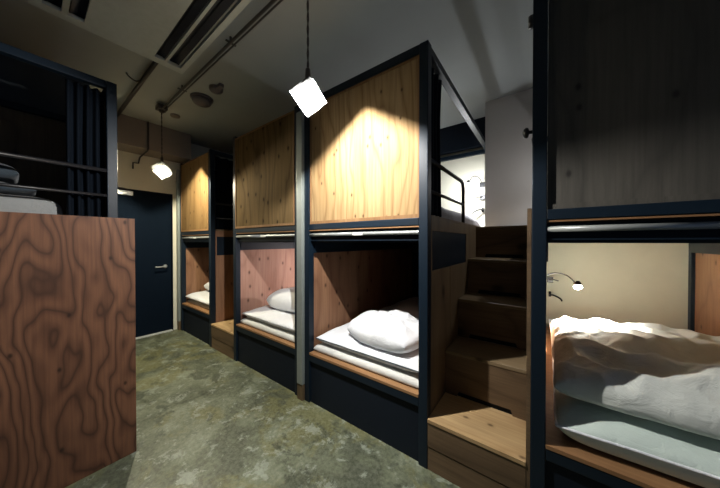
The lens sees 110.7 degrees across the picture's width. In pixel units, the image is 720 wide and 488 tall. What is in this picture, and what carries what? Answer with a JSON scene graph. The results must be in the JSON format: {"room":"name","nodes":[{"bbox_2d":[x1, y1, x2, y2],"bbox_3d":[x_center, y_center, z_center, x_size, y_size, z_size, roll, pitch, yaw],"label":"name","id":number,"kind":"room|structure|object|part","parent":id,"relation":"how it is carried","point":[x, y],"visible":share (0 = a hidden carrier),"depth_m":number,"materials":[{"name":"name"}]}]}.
{"room":"dormitory","nodes":[
{"label":"dormitory","id":0,"kind":"room"},
{"bbox_2d":[0,54,89,114],"bbox_3d":[-3.217,-0.123,1.567,0.025,2.799,2.079,0,1,37],"label":"wall partition","id":1,"kind":"structure","parent":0,"point":[21,82],"depth_m":2.12,"materials":[{"name":"paint"}]},
{"bbox_2d":[117,143,232,329],"bbox_3d":[-3.030,-0.139,3.315,0.100,2.800,5.110,0,1,37],"label":"wall","id":2,"kind":"structure","parent":0,"point":[142,177],"depth_m":3.46,"materials":[{"name":"beige paint"}]},
{"bbox_2d":[132,121,148,168],"bbox_3d":[-2.807,-1.262,3.229,0.366,0.548,0.086,0,1,23],"label":"conduit","id":3,"kind":"object","parent":2,"relation":"attached to","point":[147,150],"visible":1,"depth_m":3.12,"materials":[{"name":"grey metal"}]},
{"bbox_2d":[118,187,172,338],"bbox_3d":[-2.964,0.271,3.310,0.197,1.980,0.795,0,1,37],"label":"door","id":4,"kind":"structure","parent":2,"relation":"in","point":[152,212],"depth_m":3.46,"materials":[{"name":"blue paint"}]},
{"bbox_2d":[117,114,190,163],"bbox_3d":[-3.449,-1.358,2.371,0.339,0.344,3.109,0,1,37],"label":"beam","id":5,"kind":"structure","parent":2,"relation":"attached to","point":[131,132],"depth_m":3.20,"materials":[{"name":"paint"}]},
{"bbox_2d":[0,0,548,154],"bbox_3d":[-0.357,-1.562,1.317,6.760,0.080,5.310,0,1,37],"label":"ceiling","id":6,"kind":"structure","parent":0,"point":[484,47],"depth_m":1.99,"materials":[{"name":"paint"}]},
{"bbox_2d":[117,61,158,116],"bbox_3d":[-2.195,-1.496,2.372,1.668,0.072,0.123,0,1,37],"label":"pipe","id":7,"kind":"object","parent":6,"relation":"attached to","point":[153,65],"visible":0.92,"depth_m":2.31,"materials":[{"name":"grey metal"}]},
{"bbox_2d":[28,0,251,73],"bbox_3d":[-0.929,-1.429,1.160,1.750,0.178,0.735,0,1,37],"label":"air conditioner","id":8,"kind":"object","parent":6,"relation":"attached to","point":[164,32],"visible":1,"depth_m":1.51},
{"bbox_2d":[170,113,179,118],"bbox_3d":[-2.206,-1.525,2.971,0.100,0.020,0.100,0,1,37],"label":"smoke detector","id":9,"kind":"object","parent":6,"relation":"attached to","point":[173,115],"visible":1,"depth_m":2.95,"materials":[{"name":"plastic"}]},
{"bbox_2d":[190,92,213,107],"bbox_3d":[-1.660,-1.494,2.615,0.210,0.075,0.210,0,1,37],"label":"smoke detector","id":10,"kind":"object","parent":6,"relation":"attached to","point":[200,99],"visible":1,"depth_m":2.56,"materials":[{"name":"plastic"}]},
{"bbox_2d":[209,83,223,94],"bbox_3d":[-1.390,-1.511,2.427,0.182,0.038,0.124,0,1,37],"label":"ceiling speaker","id":11,"kind":"object","parent":6,"relation":"attached to","point":[217,89],"visible":1,"depth_m":2.40,"materials":[{"name":"plastic"}]},
{"bbox_2d":[155,0,282,112],"bbox_3d":[0.051,-1.469,1.075,5.615,0.099,0.097,0,1,37],"label":"conduit","id":12,"kind":"object","parent":6,"relation":"attached to","point":[161,108],"visible":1,"depth_m":1.88,"materials":[{"name":"grey metal"}]},
{"bbox_2d":[152,113,171,178],"bbox_3d":[-2.165,-1.082,2.720,0.192,0.752,0.178,0,1,37],"label":"pendant lamp","id":13,"kind":"object","parent":12,"relation":"hanging from","point":[160,167],"visible":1,"depth_m":2.72,"materials":[{"name":"glass"}]},
{"bbox_3d":[-2.164,-1.203,2.719,0.013,0.509,0.013,0,1,37],"label":"twisted cord","id":14,"kind":"part","parent":13,"relation":"part of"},
{"bbox_3d":[-2.164,-0.843,2.722,0.191,0.136,0.177,0,1,37],"label":"cap plate","id":15,"kind":"part","parent":13,"relation":"part of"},
{"bbox_2d":[290,0,325,116],"bbox_3d":[-0.261,-1.077,1.243,0.171,0.886,0.193,0,1,37],"label":"pendant lamp","id":16,"kind":"object","parent":6,"relation":"hanging from","point":[306,93],"visible":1,"depth_m":1.25,"materials":[{"name":"frosted white glass"},{"name":"black metal"}]},
{"bbox_3d":[-0.261,-1.198,1.242,0.013,0.643,0.013,0,1,37],"label":"twisted cord","id":17,"kind":"part","parent":16,"relation":"part of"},
{"bbox_2d":[305,67,310,89],"bbox_3d":[-0.261,-0.825,1.245,0.028,0.114,0.028,0,1,37],"label":"socket","id":18,"kind":"object","parent":16,"relation":"attached to","point":[307,71],"depth_m":1.23,"materials":[{"name":"plastic"}]},
{"bbox_3d":[-0.261,-0.771,1.246,0.170,0.136,0.193,0,1,37],"label":"cap plate","id":19,"kind":"part","parent":16,"relation":"part of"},
{"bbox_2d":[65,329,545,487],"bbox_3d":[-0.357,1.318,1.342,6.760,0.080,5.310,0,1,37],"label":"floor","id":20,"kind":"structure","parent":0,"point":[205,418],"depth_m":1.64,"materials":[{"name":"concrete"}]},
{"bbox_2d":[0,42,117,217],"bbox_3d":[-2.745,0.069,1.307,1.035,2.420,1.980,0,1,37],"label":"bunk bed","id":21,"kind":"object","parent":20,"relation":"on","point":[32,140],"visible":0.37,"depth_m":2.02,"materials":[{"name":"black metal"}]},
{"bbox_2d":[0,194,62,214],"bbox_3d":[-2.793,-0.230,1.319,0.841,0.170,1.520,0,1,37],"label":"mattress","id":22,"kind":"object","parent":21,"relation":"on","point":[8,203],"visible":0.61,"depth_m":1.57,"materials":[{"name":"white fabric"}]},
{"bbox_2d":[0,182,36,196],"bbox_3d":[-2.578,-0.365,1.475,0.604,0.088,0.803,0,1,37],"label":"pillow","id":23,"kind":"object","parent":22,"relation":"on","point":[3,190],"visible":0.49,"depth_m":1.58,"materials":[{"name":"fabric"}]},
{"bbox_2d":[0,163,19,184],"bbox_3d":[-2.604,-0.473,1.470,0.565,0.119,0.702,0,1,37],"label":"folded blanket","id":24,"kind":"object","parent":23,"relation":"on","point":[8,174],"visible":0.77,"depth_m":1.57,"materials":[{"name":"fabric"}]},
{"bbox_3d":[-3.139,-1.119,1.589,0.046,0.049,1.870,0,1,37],"label":"rail","id":25,"kind":"part","parent":21,"relation":"part of","materials":[{"name":"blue metal"}]},
{"bbox_3d":[-3.154,0.092,1.611,0.016,2.368,1.868,0,1,37],"label":"panel","id":26,"kind":"part","parent":21,"relation":"part of","materials":[{"name":"brown wood"}]},
{"bbox_3d":[-2.355,-1.113,1.007,0.046,0.049,1.870,0,1,37],"label":"rail","id":27,"kind":"part","parent":21,"relation":"part of","materials":[{"name":"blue metal"}]},
{"bbox_3d":[-2.074,-0.339,1.361,0.026,0.371,0.977,0,1,37],"label":"guard rail","id":28,"kind":"part","parent":21,"relation":"part of","materials":[{"name":"black metal"}]},
{"bbox_2d":[65,79,104,216],"bbox_3d":[-1.880,-0.625,1.709,0.059,0.920,0.180,0,1,37],"label":"curtain","id":29,"kind":"object","parent":21,"relation":"hanging from","point":[84,105],"visible":0.89,"depth_m":1.70,"materials":[{"name":"fabric"}]},
{"bbox_3d":[-2.168,-0.627,2.081,0.920,0.938,0.020,0,1,37],"label":"panel","id":30,"kind":"part","parent":21,"relation":"part of","materials":[{"name":"blue wood"}]},
{"bbox_3d":[-1.781,0.064,1.791,0.054,2.420,0.054,0,1,37],"label":"post","id":31,"kind":"part","parent":21,"relation":"part of","materials":[{"name":"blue metal"}]},
{"bbox_2d":[0,211,136,487],"bbox_3d":[-2.155,0.568,0.861,0.452,1.430,2.000,0,1,37],"label":"wooden partition","id":32,"kind":"structure","parent":20,"relation":"on","point":[68,319],"depth_m":1.30,"materials":[{"name":"brown wood"}]},
{"bbox_2d":[176,169,180,329],"bbox_3d":[-2.654,0.088,3.651,0.065,2.340,0.045,0,1,37],"label":"strip","id":33,"kind":"object","parent":20,"relation":"on","point":[177,170],"visible":0.77,"depth_m":3.63,"materials":[{"name":"metal"}]},
{"bbox_2d":[180,149,233,346],"bbox_3d":[-1.611,0.044,4.148,1.007,2.420,2.044,0,1,37],"label":"bunk bed","id":34,"kind":"object","parent":20,"relation":"on","point":[206,252],"visible":0.48,"depth_m":3.24,"materials":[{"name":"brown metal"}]},
{"bbox_3d":[-2.585,0.048,3.636,0.054,2.420,0.054,0,1,37],"label":"post","id":35,"kind":"part","parent":34,"relation":"part of","materials":[{"name":"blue metal"}]},
{"bbox_3d":[-2.214,-0.654,3.334,0.868,0.925,0.017,0,1,37],"label":"panel","id":36,"kind":"part","parent":34,"relation":"part of","materials":[{"name":"brown wood"}]},
{"bbox_3d":[-2.205,-0.147,3.351,0.892,0.044,0.048,0,1,37],"label":"rail","id":37,"kind":"part","parent":34,"relation":"part of","materials":[{"name":"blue metal"}]},
{"bbox_2d":[182,302,208,314],"bbox_3d":[-2.183,0.865,3.389,0.892,0.018,0.125,0,1,37],"label":"shelf","id":38,"kind":"object","parent":34,"relation":"attached to","point":[188,305],"depth_m":3.36,"materials":[{"name":"brown wood"}]},
{"bbox_3d":[-2.205,0.900,3.360,0.892,0.050,0.048,0,1,37],"label":"bed rail","id":39,"kind":"part","parent":34,"relation":"part of","materials":[{"name":"blue metal"}]},
{"bbox_3d":[-2.206,1.093,3.360,0.892,0.334,0.012,0,1,37],"label":"kick panel","id":40,"kind":"part","parent":34,"relation":"part of","materials":[{"name":"black metal"}]},
{"bbox_3d":[-1.994,0.394,4.438,0.014,0.942,1.928,0,1,37],"label":"panel","id":41,"kind":"part","parent":34,"relation":"part of","materials":[{"name":"orange wood"}]},
{"bbox_2d":[188,299,208,308],"bbox_3d":[-1.639,0.819,4.121,0.881,0.058,1.819,0,1,37],"label":"mattress","id":42,"kind":"object","parent":34,"relation":"on","point":[195,302],"visible":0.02,"depth_m":3.43,"materials":[{"name":"fabric"}]},
{"bbox_2d":[185,290,208,304],"bbox_3d":[-1.645,0.735,4.112,0.889,0.107,1.853,0,1,37],"label":"duvet","id":43,"kind":"object","parent":42,"relation":"on","point":[202,296],"visible":0.16,"depth_m":3.46,"materials":[{"name":"white fabric"}]},
{"bbox_3d":[-1.824,0.053,3.071,0.054,2.420,0.054,0,1,37],"label":"post","id":44,"kind":"part","parent":34,"relation":"part of","materials":[{"name":"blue metal"}]},
{"bbox_3d":[-1.232,-1.141,3.858,0.046,0.044,1.930,0,1,37],"label":"rail","id":45,"kind":"part","parent":34,"relation":"part of","materials":[{"name":"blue metal"}]},
{"bbox_3d":[-1.570,-0.355,3.377,0.026,0.338,0.741,0,1,37],"label":"guard rail","id":46,"kind":"part","parent":34,"relation":"part of","materials":[{"name":"black metal"}]},
{"bbox_3d":[-1.216,0.541,3.861,0.016,1.430,1.928,0,1,37],"label":"panel","id":47,"kind":"part","parent":34,"relation":"part of","materials":[{"name":"orange wood"}]},
{"bbox_3d":[-1.552,0.023,3.408,0.012,0.233,0.778,0,1,37],"label":"access plate","id":48,"kind":"part","parent":34,"relation":"part of","materials":[{"name":"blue metal"}]},
{"bbox_2d":[211,318,233,359],"bbox_3d":[-1.019,0.542,3.655,0.544,1.432,1.951,0,1,37],"label":"staircase","id":49,"kind":"structure","parent":20,"relation":"on","point":[222,333],"depth_m":2.89,"materials":[{"name":"brown wood"}]},
{"bbox_2d":[233,105,301,394],"bbox_3d":[-0.338,0.052,3.202,1.091,2.420,2.044,0,1,37],"label":"bunk bed","id":50,"kind":"object","parent":20,"relation":"on","point":[264,157],"visible":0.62,"depth_m":2.45,"materials":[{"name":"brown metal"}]},
{"bbox_3d":[-1.341,0.056,2.712,0.054,2.420,0.054,0,1,37],"label":"post","id":51,"kind":"part","parent":50,"relation":"part of","materials":[{"name":"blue metal"}]},
{"bbox_3d":[-0.937,-0.645,2.385,0.952,0.925,0.017,0,1,37],"label":"panel","id":52,"kind":"part","parent":50,"relation":"part of","materials":[{"name":"brown wood"}]},
{"bbox_3d":[-0.928,-0.139,2.402,0.976,0.044,0.048,0,1,37],"label":"rail","id":53,"kind":"part","parent":50,"relation":"part of","materials":[{"name":"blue metal"}]},
{"bbox_2d":[236,323,294,348],"bbox_3d":[-0.906,0.874,2.441,0.976,0.018,0.125,0,1,37],"label":"shelf","id":54,"kind":"object","parent":50,"relation":"attached to","point":[277,340],"depth_m":2.36,"materials":[{"name":"brown wood"}]},
{"bbox_3d":[-0.928,0.909,2.412,0.976,0.050,0.048,0,1,37],"label":"bed rail","id":55,"kind":"part","parent":50,"relation":"part of","materials":[{"name":"blue metal"}]},
{"bbox_3d":[-0.929,1.102,2.412,0.976,0.334,0.012,0,1,37],"label":"kick panel","id":56,"kind":"part","parent":50,"relation":"part of","materials":[{"name":"wood"}]},
{"bbox_2d":[240,317,294,342],"bbox_3d":[-0.377,0.823,3.153,0.961,0.067,1.820,0,1,37],"label":"mattress","id":57,"kind":"object","parent":50,"relation":"on","point":[277,331],"visible":0.09,"depth_m":2.41,"materials":[{"name":"white fabric"}]},
{"bbox_2d":[242,305,294,331],"bbox_3d":[-0.371,0.737,3.161,0.946,0.095,1.827,0,1,37],"label":"duvet","id":58,"kind":"object","parent":57,"relation":"on","point":[283,319],"visible":0.25,"depth_m":2.50,"materials":[{"name":"white fabric"}]},
{"bbox_2d":[266,287,294,311],"bbox_3d":[-0.708,0.589,2.737,0.635,0.198,0.441,0,1,33],"label":"pillow","id":59,"kind":"object","parent":58,"relation":"on","point":[282,299],"visible":0.48,"depth_m":2.59,"materials":[{"name":"white fabric"}]},
{"bbox_3d":[-0.751,0.402,3.514,0.014,0.942,1.928,0,1,37],"label":"panel","id":60,"kind":"part","parent":50,"relation":"part of","materials":[{"name":"brown wood"}]},
{"bbox_3d":[-0.513,0.062,2.097,0.054,2.420,0.054,0,1,37],"label":"post","id":61,"kind":"part","parent":50,"relation":"part of","materials":[{"name":"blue metal"}]},
{"bbox_2d":[296,111,304,400],"bbox_3d":[-0.481,0.102,2.037,0.064,2.340,0.045,0,1,37],"label":"strip","id":62,"kind":"object","parent":20,"relation":"on","point":[299,115],"visible":0.8,"depth_m":2.02,"materials":[{"name":"metal"}]},
{"bbox_2d":[304,40,484,468],"bbox_3d":[0.575,0.058,2.526,1.041,2.420,2.040,0,1,37],"label":"bunk bed","id":63,"kind":"object","parent":20,"relation":"on","point":[373,240],"visible":0.77,"depth_m":1.71,"materials":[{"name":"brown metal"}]},
{"bbox_3d":[-0.413,0.062,2.023,0.054,2.420,0.054,0,1,37],"label":"post","id":64,"kind":"part","parent":63,"relation":"part of","materials":[{"name":"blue metal"}]},
{"bbox_3d":[0.177,0.408,2.825,0.014,0.942,1.928,0,1,37],"label":"panel","id":65,"kind":"part","parent":63,"relation":"part of","materials":[{"name":"orange wood"}]},
{"bbox_3d":[-0.020,-0.133,1.728,0.926,0.044,0.048,0,1,37],"label":"rail","id":66,"kind":"part","parent":63,"relation":"part of","materials":[{"name":"blue metal"}]},
{"bbox_2d":[309,350,418,397],"bbox_3d":[0.002,0.879,1.766,0.926,0.018,0.125,0,1,37],"label":"shelf","id":67,"kind":"object","parent":63,"relation":"attached to","point":[396,386],"depth_m":1.67,"materials":[{"name":"brown wood"}]},
{"bbox_3d":[-0.020,0.915,1.737,0.926,0.050,0.048,0,1,37],"label":"bed rail","id":68,"kind":"part","parent":63,"relation":"part of","materials":[{"name":"blue metal"}]},
{"bbox_3d":[-0.022,-0.629,1.720,0.902,0.903,0.008,0,1,37],"label":"panel","id":69,"kind":"part","parent":63,"relation":"part of","materials":[{"name":"brown wood"}]},
{"bbox_3d":[-0.021,1.108,1.737,0.926,0.334,0.012,0,1,37],"label":"kick panel","id":70,"kind":"part","parent":63,"relation":"part of","materials":[{"name":"wood"}]},
{"bbox_2d":[314,342,418,387],"bbox_3d":[0.531,0.829,2.478,0.916,0.067,1.820,0,1,37],"label":"mattress","id":71,"kind":"object","parent":63,"relation":"on","point":[409,378],"visible":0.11,"depth_m":1.70,"materials":[{"name":"white fabric"}]},
{"bbox_2d":[316,297,418,372],"bbox_3d":[0.538,0.749,2.487,0.901,0.087,1.824,0,1,37],"label":"duvet","id":72,"kind":"object","parent":71,"relation":"on","point":[340,337],"visible":0.3,"depth_m":1.77,"materials":[{"name":"white fabric"}]},
{"bbox_2d":[347,310,418,352],"bbox_3d":[0.204,0.620,1.892,0.610,0.204,0.420,0,1,44],"label":"pillow","id":73,"kind":"object","parent":72,"relation":"on","point":[395,331],"visible":0.82,"depth_m":1.73,"materials":[{"name":"white fabric"}]},
{"bbox_2d":[393,297,418,317],"bbox_3d":[0.718,0.648,2.574,0.584,0.098,0.605,0,1,32],"label":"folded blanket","id":74,"kind":"object","parent":72,"relation":"on","point":[411,305],"visible":0.25,"depth_m":2.44,"materials":[{"name":"brown fabric"}]},
{"bbox_3d":[-0.020,-1.120,1.719,0.926,0.050,0.048,0,1,37],"label":"rail","id":75,"kind":"part","parent":63,"relation":"part of","materials":[{"name":"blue metal"}]},
{"bbox_3d":[0.771,0.048,3.617,0.054,2.420,0.054,0,1,37],"label":"post","id":76,"kind":"part","parent":63,"relation":"part of","materials":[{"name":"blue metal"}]},
{"bbox_3d":[1.174,0.404,3.340,0.926,0.942,0.016,0,1,37],"label":"panel","id":77,"kind":"part","parent":63,"relation":"part of","materials":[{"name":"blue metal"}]},
{"bbox_3d":[0.375,0.067,1.438,0.054,2.420,0.054,0,1,37],"label":"post","id":78,"kind":"part","parent":63,"relation":"part of","materials":[{"name":"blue metal"}]},
{"bbox_2d":[431,68,441,216],"bbox_3d":[0.477,-0.634,1.595,0.038,0.900,0.282,0,1,37],"label":"curtain","id":79,"kind":"object","parent":63,"relation":"hanging from","point":[436,85],"visible":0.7,"depth_m":1.58,"materials":[{"name":"black fabric"}]},
{"bbox_3d":[0.628,-0.340,1.743,0.026,0.338,0.741,0,1,37],"label":"guard rail","id":80,"kind":"part","parent":63,"relation":"part of","materials":[{"name":"black metal"}]},
{"bbox_3d":[0.647,0.037,1.775,0.012,0.233,0.778,0,1,37],"label":"access plate","id":81,"kind":"part","parent":63,"relation":"part of","materials":[{"name":"blue metal"}]},
{"bbox_3d":[0.983,-0.168,2.222,0.016,0.014,1.930,0,1,37],"label":"rail","id":82,"kind":"part","parent":63,"relation":"part of","materials":[{"name":"brown wood"}]},
{"bbox_2d":[433,207,479,225],"bbox_3d":[0.621,-0.231,2.589,0.866,0.189,1.604,0,1,37],"label":"mattress","id":83,"kind":"object","parent":63,"relation":"on","point":[448,214],"visible":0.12,"depth_m":2.20,"materials":[{"name":"white fabric"}]},
{"bbox_3d":[0.982,0.555,2.228,0.016,1.430,1.928,0,1,37],"label":"panel","id":84,"kind":"part","parent":63,"relation":"part of","materials":[{"name":"brown wood"}]},
{"bbox_3d":[0.967,-1.127,2.224,0.046,0.044,1.930,0,1,37],"label":"rail","id":85,"kind":"part","parent":63,"relation":"part of","materials":[{"name":"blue metal"}]},
{"bbox_3d":[1.166,-1.137,3.316,0.926,0.045,0.050,0,1,37],"label":"rail","id":86,"kind":"part","parent":63,"relation":"part of","materials":[{"name":"blue metal"}]},
{"bbox_2d":[427,208,531,487],"bbox_3d":[1.058,0.553,1.913,0.478,1.440,1.631,0,1,37],"label":"staircase","id":87,"kind":"structure","parent":20,"relation":"on","point":[471,444],"depth_m":1.51,"materials":[{"name":"brown wood"}]},
{"bbox_2d":[523,0,719,487],"bbox_3d":[1.796,0.066,1.619,1.126,2.420,2.040,0,1,37],"label":"bunk bed","id":88,"kind":"object","parent":20,"relation":"on","point":[626,92],"visible":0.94,"depth_m":0.98,"materials":[{"name":"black metal"}]},
{"bbox_3d":[0.769,-0.510,1.143,0.038,0.048,0.048,0,1,37],"label":"curtain knob","id":89,"kind":"part","parent":88,"relation":"part of","materials":[{"name":"black metal"}]},
{"bbox_3d":[0.804,0.070,1.119,0.054,2.420,0.054,0,1,37],"label":"post","id":90,"kind":"part","parent":88,"relation":"part of","materials":[{"name":"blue metal"}]},
{"bbox_2d":[547,272,581,289],"bbox_3d":[1.516,0.275,1.871,0.235,0.113,0.068,0,1,37],"label":"reading lamp","id":91,"kind":"object","parent":88,"relation":"attached to","point":[577,285],"visible":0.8,"depth_m":1.81,"materials":[{"name":"black metal"}]},
{"bbox_3d":[1.587,0.314,1.814,0.052,0.036,0.052,0,1,37],"label":"led bulb","id":92,"kind":"part","parent":91,"relation":"part of","materials":[{"name":"white"}]},
{"bbox_3d":[1.218,1.116,0.817,0.978,0.334,0.012,0,1,37],"label":"kick panel","id":93,"kind":"part","parent":88,"relation":"part of","materials":[{"name":"black metal"}]},
{"bbox_3d":[1.219,0.923,0.817,0.978,0.050,0.048,0,1,37],"label":"bed rail","id":94,"kind":"part","parent":88,"relation":"part of","materials":[{"name":"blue metal"}]},
{"bbox_2d":[546,428,704,487],"bbox_3d":[1.240,0.888,0.846,0.978,0.018,0.125,0,1,37],"label":"shelf","id":95,"kind":"object","parent":88,"relation":"attached to","point":[560,445],"depth_m":0.99,"materials":[{"name":"brown wood"}]},
{"bbox_3d":[1.219,-0.125,0.808,0.978,0.044,0.048,0,1,37],"label":"rail","id":96,"kind":"part","parent":88,"relation":"part of","materials":[{"name":"blue metal"}]},
{"bbox_2d":[549,318,719,487],"bbox_3d":[1.786,0.786,1.564,0.942,0.168,1.878,0,1,37],"label":"mattress","id":97,"kind":"object","parent":88,"relation":"on","point":[691,457],"visible":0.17,"depth_m":0.98,"materials":[{"name":"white fabric"}]},
{"bbox_2d":[550,316,719,439],"bbox_3d":[1.575,0.592,1.288,0.932,0.210,1.052,0,1,37],"label":"duvet","id":98,"kind":"object","parent":97,"relation":"on","point":[659,373],"visible":1,"depth_m":1.10,"materials":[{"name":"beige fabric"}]},
{"bbox_3d":[1.216,-0.621,0.800,0.954,0.903,0.008,0,1,37],"label":"panel","id":99,"kind":"part","parent":88,"relation":"part of","materials":[{"name":"brown wood"}]},
{"bbox_3d":[2.819,0.062,2.096,0.054,2.420,0.054,0,1,37],"label":"post","id":100,"kind":"part","parent":88,"relation":"part of","materials":[{"name":"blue metal"}]},
{"bbox_3d":[2.228,0.422,1.301,0.014,0.942,1.928,0,1,37],"label":"panel","id":101,"kind":"part","parent":88,"relation":"part of","materials":[{"name":"orange wood"}]},
{"bbox_2d":[485,88,532,347],"bbox_3d":[1.674,-0.134,2.737,0.474,2.799,0.423,0,1,37],"label":"wall","id":102,"kind":"structure","parent":0,"point":[508,155],"depth_m":2.57,"materials":[{"name":"grey paint"}]},
{"bbox_2d":[441,125,688,328],"bbox_3d":[1.237,-0.140,3.390,6.660,2.800,0.100,0,1,37],"label":"wall","id":103,"kind":"structure","parent":0,"point":[622,283],"depth_m":2.45,"materials":[{"name":"beige paint"}]},
{"bbox_2d":[440,117,484,155],"bbox_3d":[0.188,-1.380,4.040,3.470,0.329,0.089,0,1,37],"label":"trim","id":104,"kind":"structure","parent":103,"relation":"attached to","point":[460,137],"depth_m":3.18,"materials":[{"name":"black metal"}]},
{"bbox_2d":[466,176,484,186],"bbox_3d":[1.380,-0.739,2.976,0.396,0.136,0.061,0,1,-41],"label":"reading lamp","id":105,"kind":"object","parent":103,"relation":"attached to","point":[482,184],"visible":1,"depth_m":2.99,"materials":[{"name":"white metal"}]},
{"bbox_2d":[472,195,484,213],"bbox_3d":[1.471,-0.488,3.087,0.166,0.239,0.058,0,1,-2],"label":"hook rail","id":106,"kind":"object","parent":103,"relation":"attached to","point":[482,197],"visible":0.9,"depth_m":3.07,"materials":[{"name":"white metal"}]},
{"bbox_2d":[547,277,562,300],"bbox_3d":[2.072,0.476,2.649,0.058,0.239,0.166,0,1,-15],"label":"hook rail","id":107,"kind":"object","parent":103,"relation":"attached to","point":[549,279],"visible":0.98,"depth_m":2.68,"materials":[{"name":"black metal"}]},
{"bbox_3d":[2.058,0.386,2.699,0.056,0.060,0.032,0,1,37],"label":"plate","id":108,"kind":"part","parent":107,"relation":"part of","materials":[{"name":"black metal"}]}
]}

